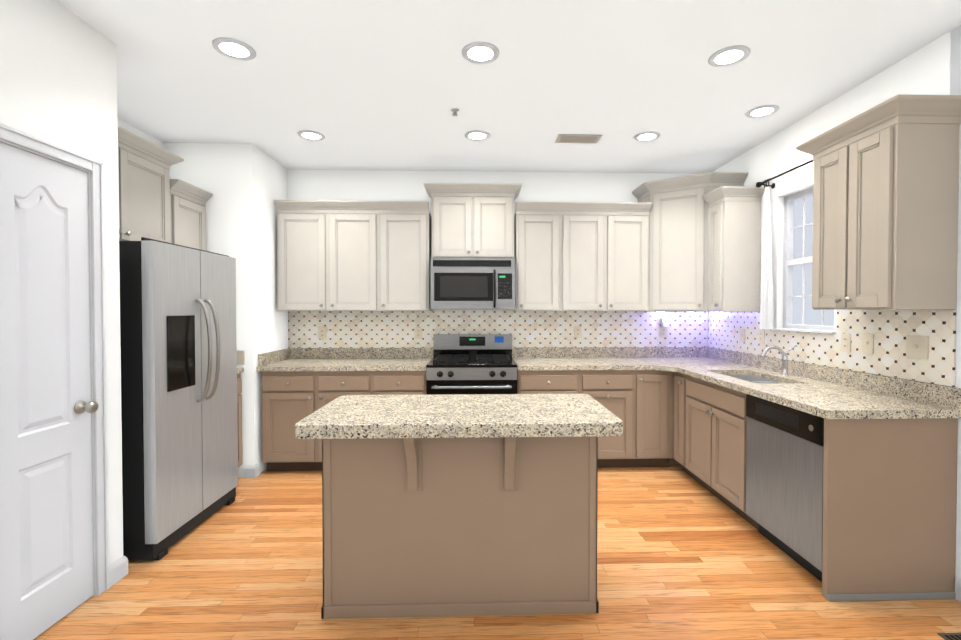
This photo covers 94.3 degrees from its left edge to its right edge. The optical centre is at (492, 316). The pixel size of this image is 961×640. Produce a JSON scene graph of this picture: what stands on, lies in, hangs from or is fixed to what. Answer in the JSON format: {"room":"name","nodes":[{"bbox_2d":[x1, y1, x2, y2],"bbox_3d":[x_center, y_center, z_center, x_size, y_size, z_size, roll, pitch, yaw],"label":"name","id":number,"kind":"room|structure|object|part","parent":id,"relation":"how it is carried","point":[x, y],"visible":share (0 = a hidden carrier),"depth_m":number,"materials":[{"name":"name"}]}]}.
{"room":"kitchen","nodes":[
{"label":"kitchen","id":0,"kind":"room"},
{"bbox_2d":[0,0,122,595],"bbox_3d":[-1.909,0.017,-0.217,0.120,2.740,5.040,0,1,-2],"label":"wall","id":1,"kind":"structure","parent":0,"point":[58,73],"depth_m":2.08,"materials":[{"name":"paint"}]},
{"bbox_2d":[0,142,98,639],"bbox_3d":[-1.902,0.332,1.911,0.106,2.027,0.450,0,1,-2],"label":"pantry door","id":2,"kind":"structure","parent":1,"relation":"in","point":[46,548],"depth_m":1.91,"materials":[{"name":"white wood"}]},
{"bbox_3d":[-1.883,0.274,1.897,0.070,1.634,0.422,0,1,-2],"label":"pantry door knob","id":3,"kind":"part","parent":2,"relation":"part of","materials":[{"name":"silver metal"}]},
{"bbox_2d":[0,123,108,595],"bbox_3d":[-1.959,0.302,1.912,0.129,2.103,0.566,0,1,-2],"label":"door frame","id":4,"kind":"structure","parent":1,"relation":"attached to","point":[20,139],"depth_m":2.15,"materials":[{"name":"white wood"}]},
{"bbox_2d":[109,556,127,587],"bbox_3d":[-2.258,1.298,2.267,0.697,0.100,0.122,0,1,-2],"label":"baseboard","id":5,"kind":"structure","parent":1,"relation":"attached to","point":[118,570],"depth_m":2.27,"materials":[{"name":"white wood"}]},
{"bbox_2d":[117,118,163,147],"bbox_3d":[-2.709,-0.033,2.960,0.120,2.740,1.360,0,1,-2],"label":"wall","id":6,"kind":"structure","parent":0,"point":[136,131],"depth_m":3.37,"materials":[{"name":"paint"}]},
{"bbox_2d":[118,125,183,242],"bbox_3d":[-2.447,-0.813,2.778,0.389,0.684,0.996,0,1,-2],"label":"upper cabinet","id":7,"kind":"object","parent":6,"relation":"attached to","point":[144,165],"visible":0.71,"depth_m":2.94,"materials":[{"name":"paint"}]},
{"bbox_2d":[170,179,212,250],"bbox_3d":[-2.466,-0.520,3.426,0.389,0.959,0.417,0,1,-2],"label":"upper cabinet","id":8,"kind":"object","parent":6,"relation":"attached to","point":[188,201],"visible":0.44,"depth_m":3.39,"materials":[{"name":"paint"}]},
{"bbox_2d":[164,143,287,476],"bbox_3d":[-2.390,-0.051,4.045,0.823,2.740,0.790,0,1,-2],"label":"wall","id":9,"kind":"structure","parent":0,"point":[245,185],"depth_m":3.66,"materials":[{"name":"paint"}]},
{"bbox_2d":[237,350,244,364],"bbox_3d":[-2.075,0.332,3.662,0.070,0.115,0.006,0,1,-2],"label":"electrical outlet plate","id":10,"kind":"object","parent":9,"relation":"attached to","point":[240,353],"depth_m":3.66,"materials":[{"name":"beige plastic"}]},
{"bbox_2d":[244,463,259,477],"bbox_3d":[-2.002,1.275,3.701,0.097,0.100,0.066,0,1,-2],"label":"baseboard","id":11,"kind":"structure","parent":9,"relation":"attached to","point":[251,471],"depth_m":3.67,"materials":[{"name":"white wood"}]},
{"bbox_2d":[287,170,700,347],"bbox_3d":[0.144,-0.057,4.457,4.267,2.740,0.120,0,1,-2],"label":"wall","id":12,"kind":"structure","parent":0,"point":[386,185],"depth_m":4.36,"materials":[{"name":"paint"}]},
{"bbox_2d":[319,327,325,338],"bbox_3d":[-1.655,0.158,4.331,0.070,0.114,0.008,0,1,-2],"label":"electrical outlet plate","id":13,"kind":"object","parent":12,"relation":"attached to","point":[322,330],"depth_m":4.33,"materials":[{"name":"beige plastic"}]},
{"bbox_2d":[276,208,380,310],"bbox_3d":[-1.494,-0.505,4.175,0.911,0.904,0.324,0,1,-2],"label":"upper cabinet","id":14,"kind":"object","parent":12,"relation":"attached to","point":[354,255],"depth_m":4.02,"materials":[{"name":"paint"}]},
{"bbox_2d":[381,208,432,310],"bbox_3d":[-0.811,-0.506,4.196,0.455,0.904,0.324,0,1,-2],"label":"upper cabinet","id":15,"kind":"object","parent":12,"relation":"attached to","point":[406,233],"depth_m":4.04,"materials":[{"name":"paint"}]},
{"bbox_2d":[415,327,421,338],"bbox_3d":[-0.727,0.157,4.360,0.070,0.114,0.008,0,1,-2],"label":"electrical outlet plate","id":16,"kind":"object","parent":12,"relation":"attached to","point":[418,330],"depth_m":4.36,"materials":[{"name":"beige plastic"}]},
{"bbox_2d":[423,183,521,257],"bbox_3d":[-0.183,-0.865,4.174,0.882,0.664,0.396,0,1,-2],"label":"upper cabinet","id":17,"kind":"object","parent":12,"relation":"attached to","point":[472,220],"visible":1,"depth_m":4.03,"materials":[{"name":"paint"}]},
{"bbox_2d":[431,258,514,308],"bbox_3d":[-0.180,-0.300,4.143,0.757,0.455,0.456,0,1,-2],"label":"microwave","id":18,"kind":"object","parent":17,"relation":"attached to","point":[472,283],"visible":1,"depth_m":3.96,"materials":[{"name":"silver metal"}]},
{"bbox_2d":[288,309,707,347],"bbox_3d":[0.086,0.170,4.393,4.143,0.488,0.008,0,1,-2],"label":"tile","id":19,"kind":"structure","parent":12,"relation":"attached to","point":[370,329],"depth_m":4.39,"materials":[{"name":"white tile"}]},
{"bbox_2d":[574,326,581,337],"bbox_3d":[0.844,0.149,4.407,0.070,0.114,0.008,0,1,-2],"label":"electrical outlet plate","id":20,"kind":"object","parent":12,"relation":"attached to","point":[578,329],"depth_m":4.41,"materials":[{"name":"beige plastic"}]},
{"bbox_2d":[513,201,651,310],"bbox_3d":[0.826,-0.548,4.222,1.235,0.989,0.371,0,1,-2],"label":"upper cabinet","id":21,"kind":"object","parent":12,"relation":"attached to","point":[581,256],"visible":1,"depth_m":4.09,"materials":[{"name":"paint"}]},
{"bbox_2d":[660,318,667,337],"bbox_3d":[1.699,0.107,4.406,0.070,0.197,0.061,0,1,-2],"label":"electrical outlet plate","id":22,"kind":"object","parent":12,"relation":"attached to","point":[664,321],"depth_m":4.43,"materials":[{"name":"beige plastic"}]},
{"bbox_3d":[1.700,0.054,4.401,0.060,0.090,0.052,0,1,-2],"label":"electrical outlet with night light","id":23,"kind":"part","parent":22,"relation":"part of","materials":[{"name":"white plastic"}]},
{"bbox_2d":[632,172,747,310],"bbox_3d":[1.775,-0.644,4.113,0.782,1.184,0.644,0,1,-2],"label":"upper cabinet","id":24,"kind":"object","parent":12,"relation":"attached to","point":[678,248],"visible":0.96,"depth_m":3.97,"materials":[{"name":"paint"}]},
{"bbox_2d":[33,458,960,639],"bbox_3d":[1.175,1.419,0.954,8.000,0.100,7.350,0,1,-2],"label":"floor","id":25,"kind":"structure","parent":0,"point":[682,554],"depth_m":2.20,"materials":[{"name":"brown wood"}]},
{"bbox_2d":[119,237,237,560],"bbox_3d":[-2.183,0.451,2.821,0.861,1.775,0.825,0,1,-2],"label":"refrigerator","id":26,"kind":"object","parent":25,"relation":"on","point":[178,334],"visible":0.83,"depth_m":2.58,"materials":[{"name":"silver metal"}]},
{"bbox_2d":[237,373,242,467],"bbox_3d":[-2.337,0.894,3.466,0.648,0.870,0.390,0,1,-2],"label":"base cabinet","id":27,"kind":"object","parent":25,"relation":"on","point":[239,419],"visible":0.1,"depth_m":3.61,"materials":[{"name":"paint"}]},
{"bbox_2d":[237,367,243,373],"bbox_3d":[-2.350,0.388,3.455,0.623,0.140,0.400,0,1,-2],"label":"countertop","id":28,"kind":"structure","parent":27,"relation":"on","point":[240,369],"depth_m":3.61,"materials":[{"name":"stone"}]},
{"bbox_2d":[261,371,372,470],"bbox_3d":[-1.488,0.884,4.046,0.917,0.870,0.628,0,1,-2],"label":"base cabinet","id":29,"kind":"object","parent":25,"relation":"on","point":[290,399],"depth_m":3.74,"materials":[{"name":"paint"}]},
{"bbox_2d":[256,348,433,371],"bbox_3d":[-1.271,0.378,4.042,1.405,0.140,0.633,0,1,-2],"label":"countertop","id":30,"kind":"structure","parent":29,"relation":"on","point":[353,359],"depth_m":4.16,"materials":[{"name":"stone"}]},
{"bbox_2d":[373,371,426,394],"bbox_3d":[-0.800,0.884,4.067,0.459,0.870,0.628,0,1,-2],"label":"base cabinet","id":31,"kind":"object","parent":25,"relation":"on","point":[384,382],"depth_m":3.75,"materials":[{"name":"paint"}]},
{"bbox_2d":[321,437,598,618],"bbox_3d":[-0.147,0.922,2.168,1.252,0.855,0.569,0,1,-2],"label":"kitchen island","id":32,"kind":"object","parent":25,"relation":"on","point":[424,527],"visible":0.83,"depth_m":2.02,"materials":[{"name":"paint"}]},
{"bbox_2d":[295,394,622,438],"bbox_3d":[-0.141,0.464,2.152,1.373,0.060,0.645,0,1,-2],"label":"island countertop","id":33,"kind":"structure","parent":32,"relation":"on","point":[453,416],"depth_m":1.94,"materials":[{"name":"stone"}]},
{"bbox_2d":[426,334,516,394],"bbox_3d":[-0.182,0.747,4.028,0.760,1.145,0.719,0,1,-2],"label":"range","id":34,"kind":"object","parent":25,"relation":"on","point":[471,364],"visible":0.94,"depth_m":3.73,"materials":[{"name":"silver metal"}]},
{"bbox_2d":[517,370,580,393],"bbox_3d":[0.468,0.884,4.105,0.530,0.870,0.628,0,1,-2],"label":"base cabinet","id":35,"kind":"object","parent":25,"relation":"on","point":[528,381],"depth_m":3.79,"materials":[{"name":"paint"}]},
{"bbox_2d":[581,370,636,467],"bbox_3d":[0.968,0.883,4.121,0.470,0.870,0.628,0,1,-2],"label":"base cabinet","id":36,"kind":"object","parent":25,"relation":"on","point":[616,390],"depth_m":3.82,"materials":[{"name":"paint"}]},
{"bbox_2d":[637,370,668,466],"bbox_3d":[1.345,0.883,4.132,0.285,0.870,0.628,0,1,-2],"label":"base cabinet","id":37,"kind":"object","parent":25,"relation":"on","point":[639,404],"depth_m":3.83,"materials":[{"name":"paint"}]},
{"bbox_2d":[669,371,673,466],"bbox_3d":[1.799,0.883,4.146,0.734,0.870,0.628,0,1,-2],"label":"base cabinet","id":38,"kind":"object","parent":25,"relation":"on","point":[671,374],"depth_m":3.84,"materials":[{"name":"paint"}]},
{"bbox_2d":[512,347,671,370],"bbox_3d":[0.848,0.379,4.038,1.290,0.140,0.768,0,1,-2],"label":"countertop","id":39,"kind":"structure","parent":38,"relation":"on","point":[553,358],"depth_m":4.33,"materials":[{"name":"stone"}]},
{"bbox_2d":[656,347,960,418],"bbox_3d":[1.854,0.391,3.276,0.676,0.140,2.355,0,1,-2],"label":"countertop","id":40,"kind":"structure","parent":38,"relation":"on","point":[825,392],"depth_m":2.58,"materials":[{"name":"stone"}]},
{"bbox_2d":[727,375,779,383],"bbox_3d":[1.857,0.538,3.187,0.400,0.150,0.700,0,1,-2],"label":"sink","id":41,"kind":"object","parent":40,"relation":"in","point":[753,379],"visible":0.08,"depth_m":3.44,"materials":[{"name":"silver metal"}]},
{"bbox_2d":[760,345,796,375],"bbox_3d":[2.044,0.311,3.189,0.269,0.221,0.060,0,1,-2],"label":"faucet","id":42,"kind":"object","parent":40,"relation":"on","point":[784,360],"visible":1,"depth_m":3.18,"materials":[{"name":"silver metal"}]},
{"bbox_2d":[746,394,823,581],"bbox_3d":[1.888,0.911,2.471,0.622,0.866,0.618,0,1,-2],"label":"dishwasher","id":43,"kind":"object","parent":25,"relation":"on","point":[784,472],"visible":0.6,"depth_m":2.41,"materials":[{"name":"silver metal"}]},
{"bbox_2d":[674,372,957,600],"bbox_3d":[1.870,0.901,2.984,0.663,0.870,1.735,0,1,-2],"label":"base cabinet","id":44,"kind":"object","parent":25,"relation":"on","point":[889,505],"visible":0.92,"depth_m":2.13,"materials":[{"name":"paint"}]},
{"bbox_2d":[937,632,960,639],"bbox_3d":[2.058,1.351,1.846,0.320,0.007,0.120,0,1,-2],"label":"floor vent","id":45,"kind":"object","parent":25,"relation":"in","point":[951,636],"visible":1,"depth_m":1.88,"materials":[{"name":"gold metal"}]},
{"bbox_2d":[56,0,960,172],"bbox_3d":[1.175,-1.421,0.909,8.000,0.100,7.350,0,1,-2],"label":"ceiling","id":46,"kind":"structure","parent":0,"point":[388,85],"depth_m":2.57,"materials":[{"name":"paint"}]},
{"bbox_2d":[212,38,255,60],"bbox_3d":[-1.343,-1.390,2.320,0.199,0.006,0.199,0,1,-2],"label":"recessed light","id":47,"kind":"object","parent":46,"relation":"in","point":[229,47],"depth_m":2.31,"materials":[{"name":"white"}]},
{"bbox_2d":[297,130,324,140],"bbox_3d":[-1.410,-1.408,3.467,0.199,0.006,0.199,0,1,-2],"label":"recessed light","id":48,"kind":"object","parent":46,"relation":"in","point":[305,134],"depth_m":3.46,"materials":[{"name":"white"}]},
{"bbox_2d":[451,108,458,115],"bbox_3d":[-0.256,-1.386,3.027,0.056,0.036,0.056,0,1,-2],"label":"sprinkler","id":49,"kind":"object","parent":46,"relation":"attached to","point":[454,110],"visible":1,"depth_m":3.02,"materials":[{"name":"silver metal"}]},
{"bbox_2d":[465,130,489,140],"bbox_3d":[-0.119,-1.408,3.466,0.199,0.006,0.199,0,1,-2],"label":"recessed light","id":50,"kind":"object","parent":46,"relation":"in","point":[476,135],"depth_m":3.46,"materials":[{"name":"white"}]},
{"bbox_2d":[462,42,499,63],"bbox_3d":[-0.064,-1.390,2.354,0.199,0.006,0.199,0,1,-2],"label":"recessed light","id":51,"kind":"object","parent":46,"relation":"in","point":[480,52],"depth_m":2.34,"materials":[{"name":"white"}]},
{"bbox_2d":[555,134,602,143],"bbox_3d":[0.678,-1.407,3.531,0.340,0.010,0.170,0,1,-2],"label":"ceiling vent","id":52,"kind":"object","parent":46,"relation":"in","point":[577,139],"visible":1,"depth_m":3.51,"materials":[{"name":"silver metal"}]},
{"bbox_2d":[633,131,659,141],"bbox_3d":[1.206,-1.408,3.486,0.199,0.006,0.199,0,1,-2],"label":"recessed light","id":53,"kind":"object","parent":46,"relation":"in","point":[651,135],"depth_m":3.48,"materials":[{"name":"white"}]},
{"bbox_2d":[708,45,750,66],"bbox_3d":[1.264,-1.391,2.386,0.199,0.006,0.199,0,1,-2],"label":"recessed light","id":54,"kind":"object","parent":46,"relation":"in","point":[728,56],"depth_m":2.38,"materials":[{"name":"white"}]},
{"bbox_2d":[745,105,778,117],"bbox_3d":[1.840,-1.401,3.046,0.199,0.006,0.199,0,1,-2],"label":"recessed light","id":55,"kind":"object","parent":46,"relation":"in","point":[765,110],"depth_m":3.04,"materials":[{"name":"white"}]},
{"bbox_2d":[713,31,950,385],"bbox_3d":[2.252,-0.039,3.325,0.120,2.740,2.270,0,1,-2],"label":"wall","id":56,"kind":"structure","parent":0,"point":[924,70],"depth_m":3.09,"materials":[{"name":"paint"}]},
{"bbox_2d":[702,186,765,311],"bbox_3d":[1.994,-0.545,3.708,0.369,0.999,0.308,0,1,-2],"label":"upper cabinet","id":57,"kind":"object","parent":56,"relation":"attached to","point":[734,244],"visible":0.98,"depth_m":3.62,"materials":[{"name":"paint"}]},
{"bbox_2d":[740,329,744,342],"bbox_3d":[2.159,0.162,3.861,0.013,0.114,0.070,0,1,-2],"label":"electrical outlet plate","id":58,"kind":"object","parent":56,"relation":"attached to","point":[742,331],"depth_m":3.86,"materials":[{"name":"beige plastic"}]},
{"bbox_2d":[758,329,764,343],"bbox_3d":[2.170,0.156,3.601,0.008,0.114,0.070,0,1,-2],"label":"electrical outlet plate","id":59,"kind":"object","parent":56,"relation":"attached to","point":[761,332],"depth_m":3.60,"materials":[{"name":"beige plastic"}]},
{"bbox_2d":[756,159,812,188],"bbox_3d":[2.141,-1.025,3.133,0.112,0.068,0.804,0,1,-2],"label":"curtain rod","id":60,"kind":"object","parent":56,"relation":"attached to","point":[764,183],"visible":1,"depth_m":3.36,"materials":[{"name":"grey metal"}]},
{"bbox_2d":[760,186,773,329],"bbox_3d":[2.112,-0.451,3.433,0.028,1.090,0.160,0,1,-2],"label":"sheer curtain","id":61,"kind":"object","parent":60,"relation":"hanging from","point":[767,308],"visible":1,"depth_m":3.41,"materials":[{"name":"white fabric"}]},
{"bbox_2d":[771,328,835,333],"bbox_3d":[2.205,0.096,3.159,0.075,0.018,0.596,0,1,-2],"label":"window sill","id":62,"kind":"structure","parent":56,"relation":"attached to","point":[809,330],"depth_m":3.10,"materials":[{"name":"white wood"}]},
{"bbox_2d":[783,187,833,330],"bbox_3d":[2.265,-0.406,3.153,0.055,1.016,0.552,0,1,-2],"label":"window","id":63,"kind":"structure","parent":56,"relation":"in","point":[789,262],"depth_m":3.38,"materials":[{"name":"white"}]},
{"bbox_2d":[708,310,955,386],"bbox_3d":[2.187,0.133,3.297,0.008,0.370,2.308,0,1,-2],"label":"tile","id":64,"kind":"structure","parent":56,"relation":"attached to","point":[890,330],"depth_m":2.63,"materials":[{"name":"white tile"}]},
{"bbox_2d":[841,333,850,351],"bbox_3d":[2.195,0.160,2.771,0.008,0.114,0.070,0,1,-2],"label":"electrical outlet plate","id":65,"kind":"object","parent":56,"relation":"attached to","point":[845,338],"depth_m":2.77,"materials":[{"name":"beige plastic"}]},
{"bbox_2d":[862,334,873,353],"bbox_3d":[2.197,0.157,2.615,0.013,0.114,0.070,0,1,-2],"label":"electrical outlet plate","id":66,"kind":"object","parent":56,"relation":"attached to","point":[867,339],"depth_m":2.61,"materials":[{"name":"beige plastic"}]},
{"bbox_2d":[796,94,960,309],"bbox_3d":[2.034,-0.534,2.390,0.369,0.989,0.662,0,1,-2],"label":"upper cabinet","id":67,"kind":"object","parent":56,"relation":"attached to","point":[885,201],"visible":1,"depth_m":2.14,"materials":[{"name":"paint"}]},
{"bbox_2d":[906,335,928,358],"bbox_3d":[2.206,0.157,2.321,0.013,0.114,0.115,0,1,-2],"label":"electrical outlet plate","id":68,"kind":"object","parent":56,"relation":"attached to","point":[917,346],"depth_m":2.32,"materials":[{"name":"beige plastic"}]},
{"bbox_2d":[950,25,960,579],"bbox_3d":[3.633,-0.021,2.172,2.810,2.740,0.120,0,1,-2],"label":"wall","id":69,"kind":"structure","parent":0,"point":[955,68],"depth_m":2.13,"materials":[{"name":"paint"}]},
{"bbox_2d":[955,578,960,601],"bbox_3d":[3.603,1.300,2.149,2.774,0.100,0.062,0,1,-2],"label":"baseboard return","id":70,"kind":"object","parent":69,"relation":"attached to","point":[958,588],"visible":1,"depth_m":2.12,"materials":[{"name":"white wood"}]},
{"label":"outside","id":71,"kind":"structure","parent":0,"visible":0},
{"bbox_2d":[792,195,833,325],"bbox_3d":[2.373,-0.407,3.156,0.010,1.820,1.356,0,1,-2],"label":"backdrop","id":72,"kind":"structure","parent":71,"point":[812,316],"depth_m":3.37,"materials":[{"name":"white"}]}
]}

